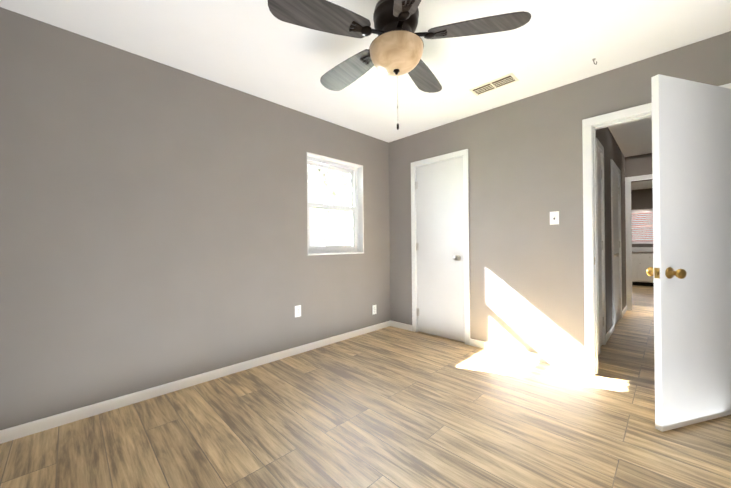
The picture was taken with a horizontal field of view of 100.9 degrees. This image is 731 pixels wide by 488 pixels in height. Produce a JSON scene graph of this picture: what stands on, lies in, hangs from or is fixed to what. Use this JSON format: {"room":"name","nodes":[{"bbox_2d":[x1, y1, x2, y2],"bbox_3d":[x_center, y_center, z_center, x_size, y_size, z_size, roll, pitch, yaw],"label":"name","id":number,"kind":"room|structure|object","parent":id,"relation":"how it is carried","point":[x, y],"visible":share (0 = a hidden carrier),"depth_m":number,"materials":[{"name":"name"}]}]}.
{"room":"empty bedroom","nodes":[
{"label":"empty bedroom","id":0,"kind":"room"},
{"bbox_2d":[0,7,389,429],"bbox_3d":[-1.031,-0.119,2.792,3.880,2.436,0.160,-1,0,-45],"label":"wall","id":1,"kind":"structure","parent":0,"point":[153,223],"depth_m":2.16,"materials":[{"name":"grey paint"}]},
{"bbox_2d":[0,320,390,443],"bbox_3d":[-0.945,1.062,2.744,3.600,0.072,0.012,-1,0,-45],"label":"baseboard","id":2,"kind":"structure","parent":1,"relation":"attached to","point":[29,428],"depth_m":2.18,"materials":[{"name":"white wood"}]},
{"bbox_2d":[295,305,300,316],"bbox_3d":[-0.675,0.672,3.018,0.070,0.114,0.008,-1,0,-45],"label":"electrical outlet","id":3,"kind":"object","parent":1,"relation":"attached to","point":[298,311],"visible":1,"depth_m":3.02,"materials":[{"name":"white plastic"}]},
{"bbox_2d":[307,152,363,254],"bbox_3d":[-0.367,-0.418,3.448,0.810,1.069,0.164,-1,0,-45],"label":"window","id":4,"kind":"structure","parent":1,"relation":"in","point":[353,171],"depth_m":3.58,"materials":[{"name":"plastic"}]},
{"bbox_2d":[372,305,376,314],"bbox_3d":[0.114,0.826,3.795,0.070,0.114,0.008,-1,0,-45],"label":"electrical outlet","id":5,"kind":"object","parent":1,"relation":"attached to","point":[374,309],"visible":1,"depth_m":3.79,"materials":[{"name":"white plastic"}]},
{"bbox_2d":[0,285,730,487],"bbox_3d":[3.280,1.116,3.732,11.600,0.120,4.860,-1,0,-45],"label":"floor","id":6,"kind":"structure","parent":0,"point":[391,407],"depth_m":1.76,"materials":[{"name":"brown wood"}]},
{"bbox_2d":[632,247,653,286],"bbox_3d":[7.185,0.551,7.270,0.656,0.940,3.620,-1,0,-45],"label":"base cabinet","id":7,"kind":"object","parent":6,"relation":"on","point":[642,259],"visible":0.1,"depth_m":7.35,"materials":[{"name":"white wood"}]},
{"bbox_2d":[0,0,730,189],"bbox_3d":[3.247,-1.454,3.784,11.380,0.150,4.780,-1,0,-45],"label":"ceiling","id":8,"kind":"structure","parent":0,"point":[257,48],"depth_m":2.07,"materials":[{"name":"white paint"}]},
{"bbox_2d":[268,0,530,129],"bbox_3d":[0.141,-0.987,1.687,1.286,0.727,1.246,-1,0,-45],"label":"fan","id":9,"kind":"object","parent":8,"relation":"hanging from","point":[396,47],"visible":1,"depth_m":1.56,"materials":[{"name":"black wood"}]},
{"bbox_2d":[470,73,518,95],"bbox_3d":[1.090,-1.354,2.575,0.150,0.009,0.360,-1,0,-45],"label":"ceiling vent","id":10,"kind":"object","parent":8,"relation":"in","point":[495,84],"visible":1,"depth_m":2.56,"materials":[{"name":"beige metal"}]},
{"bbox_2d":[389,31,730,372],"bbox_3d":[1.560,-0.145,2.843,0.120,2.436,3.410,-1,0,-45],"label":"wall","id":11,"kind":"structure","parent":0,"point":[525,172],"depth_m":2.79,"materials":[{"name":"grey paint"}]},
{"bbox_2d":[415,157,464,341],"bbox_3d":[0.834,0.061,3.476,0.105,2.015,0.624,-1,0,-45],"label":"closet door","id":12,"kind":"structure","parent":11,"relation":"in","point":[440,248],"depth_m":3.47,"materials":[{"name":"white wood"}]},
{"bbox_2d":[411,149,469,344],"bbox_3d":[0.887,0.034,3.526,0.152,2.092,0.750,-1,0,-45],"label":"door frame","id":13,"kind":"structure","parent":11,"relation":"attached to","point":[453,155],"depth_m":3.30,"materials":[{"name":"white wood"}]},
{"bbox_2d":[391,321,580,371],"bbox_3d":[1.473,1.038,2.848,0.012,0.072,3.238,-1,0,-45],"label":"baseboard","id":14,"kind":"structure","parent":11,"relation":"attached to","point":[561,363],"depth_m":2.85,"materials":[{"name":"white wood"}]},
{"bbox_2d":[550,211,558,224],"bbox_3d":[1.656,-0.229,2.647,0.016,0.114,0.070,-1,0,-45],"label":"light switch","id":15,"kind":"object","parent":11,"relation":"attached to","point":[554,217],"visible":1,"depth_m":2.65,"materials":[{"name":"white plastic"}]},
{"bbox_2d":[582,83,730,375],"bbox_3d":[2.175,0.017,2.222,0.152,2.097,0.909,-1,0,-45],"label":"trim","id":16,"kind":"structure","parent":11,"relation":"attached to","point":[591,126],"depth_m":2.46,"materials":[{"name":"white wood"}]},
{"bbox_2d":[646,74,730,431],"bbox_3d":[2.028,0.046,1.820,0.789,2.017,0.175,-1,0,-16],"label":"hall door","id":17,"kind":"structure","parent":11,"relation":"in","point":[690,270],"depth_m":1.77,"materials":[{"name":"white wood"}]},
{"bbox_2d":[596,127,625,333],"bbox_3d":[3.027,-0.159,3.777,3.280,2.436,0.100,-1,0,-45],"label":"wall","id":18,"kind":"structure","parent":0,"point":[612,151],"depth_m":3.60,"materials":[{"name":"grey paint"}]},
{"bbox_2d":[596,138,605,353],"bbox_3d":[2.362,0.019,3.107,0.430,2.092,0.115,-1,0,-45],"label":"door frame","id":19,"kind":"structure","parent":18,"relation":"attached to","point":[599,147],"depth_m":3.17,"materials":[{"name":"white wood"}]},
{"bbox_2d":[598,151,603,346],"bbox_3d":[2.382,0.051,3.091,0.286,2.004,0.047,-1,0,-45],"label":"hall door","id":20,"kind":"structure","parent":18,"relation":"in","point":[600,244],"depth_m":3.13,"materials":[{"name":"white wood"}]},
{"bbox_2d":[606,325,613,341],"bbox_3d":[2.786,1.025,3.448,0.640,0.072,0.012,-1,0,-45],"label":"baseboard","id":21,"kind":"structure","parent":18,"relation":"attached to","point":[609,332],"depth_m":3.44,"materials":[{"name":"white wood"}]},
{"bbox_2d":[611,159,621,329],"bbox_3d":[3.280,0.011,4.013,0.870,2.092,0.115,-1,0,-45],"label":"door frame","id":22,"kind":"structure","parent":18,"relation":"attached to","point":[615,168],"depth_m":3.82,"materials":[{"name":"white wood"}]},
{"bbox_2d":[613,170,620,323],"bbox_3d":[3.318,0.042,3.979,0.726,2.004,0.098,-1,0,-45],"label":"hall door","id":23,"kind":"structure","parent":18,"relation":"in","point":[617,301],"depth_m":4.03,"materials":[{"name":"white wood"}]},
{"bbox_2d":[622,305,626,316],"bbox_3d":[3.903,1.015,4.551,0.760,0.072,0.012,-1,0,-45],"label":"baseboard","id":24,"kind":"structure","parent":18,"relation":"attached to","point":[625,309],"depth_m":4.53,"materials":[{"name":"white wood"}]},
{"bbox_2d":[625,153,652,182],"bbox_3d":[4.506,-1.190,4.532,0.100,0.401,0.900,-1,0,-45],"label":"wall","id":25,"kind":"structure","parent":0,"point":[636,165],"depth_m":4.70,"materials":[{"name":"grey paint"}]},
{"bbox_2d":[625,174,652,309],"bbox_3d":[4.480,-0.010,4.487,0.016,2.110,0.924,-1,0,-45],"label":"trim","id":26,"kind":"structure","parent":25,"relation":"attached to","point":[628,215],"depth_m":4.78,"materials":[{"name":"white wood"}]},
{"bbox_2d":[631,188,652,246],"bbox_3d":[7.449,-0.199,7.553,0.120,2.436,3.960,-1,0,-45],"label":"wall","id":27,"kind":"structure","parent":0,"point":[641,198],"depth_m":7.77,"materials":[{"name":"grey paint"}]},
{"bbox_2d":[631,208,652,243],"bbox_3d":[7.294,-0.453,7.705,0.124,0.894,0.950,-1,0,-45],"label":"room window","id":28,"kind":"structure","parent":27,"relation":"in","point":[644,230],"depth_m":7.79,"materials":[{"name":"plastic"}]},
{"label":"outside","id":29,"kind":"structure","parent":0,"visible":0},
{"bbox_3d":[-13.776,1.668,18.309,60.000,0.050,39.820,-1,0,-45],"label":"ground","id":30,"kind":"structure","parent":29,"visible":0},
{"bbox_2d":[308,166,348,245],"bbox_3d":[-1.245,-2.058,8.902,3.927,7.179,3.853,-1,0,-45],"label":"tree","id":31,"kind":"object","parent":30,"relation":"on","point":[326,213],"depth_m":8.73,"materials":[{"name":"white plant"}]},
{"bbox_2d":[309,167,347,245],"bbox_3d":[-2.028,-2.235,11.824,3.726,7.552,4.356,-1,0,-45],"label":"tree","id":32,"kind":"object","parent":30,"relation":"on","point":[341,200],"depth_m":12.48,"materials":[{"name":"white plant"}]}
]}

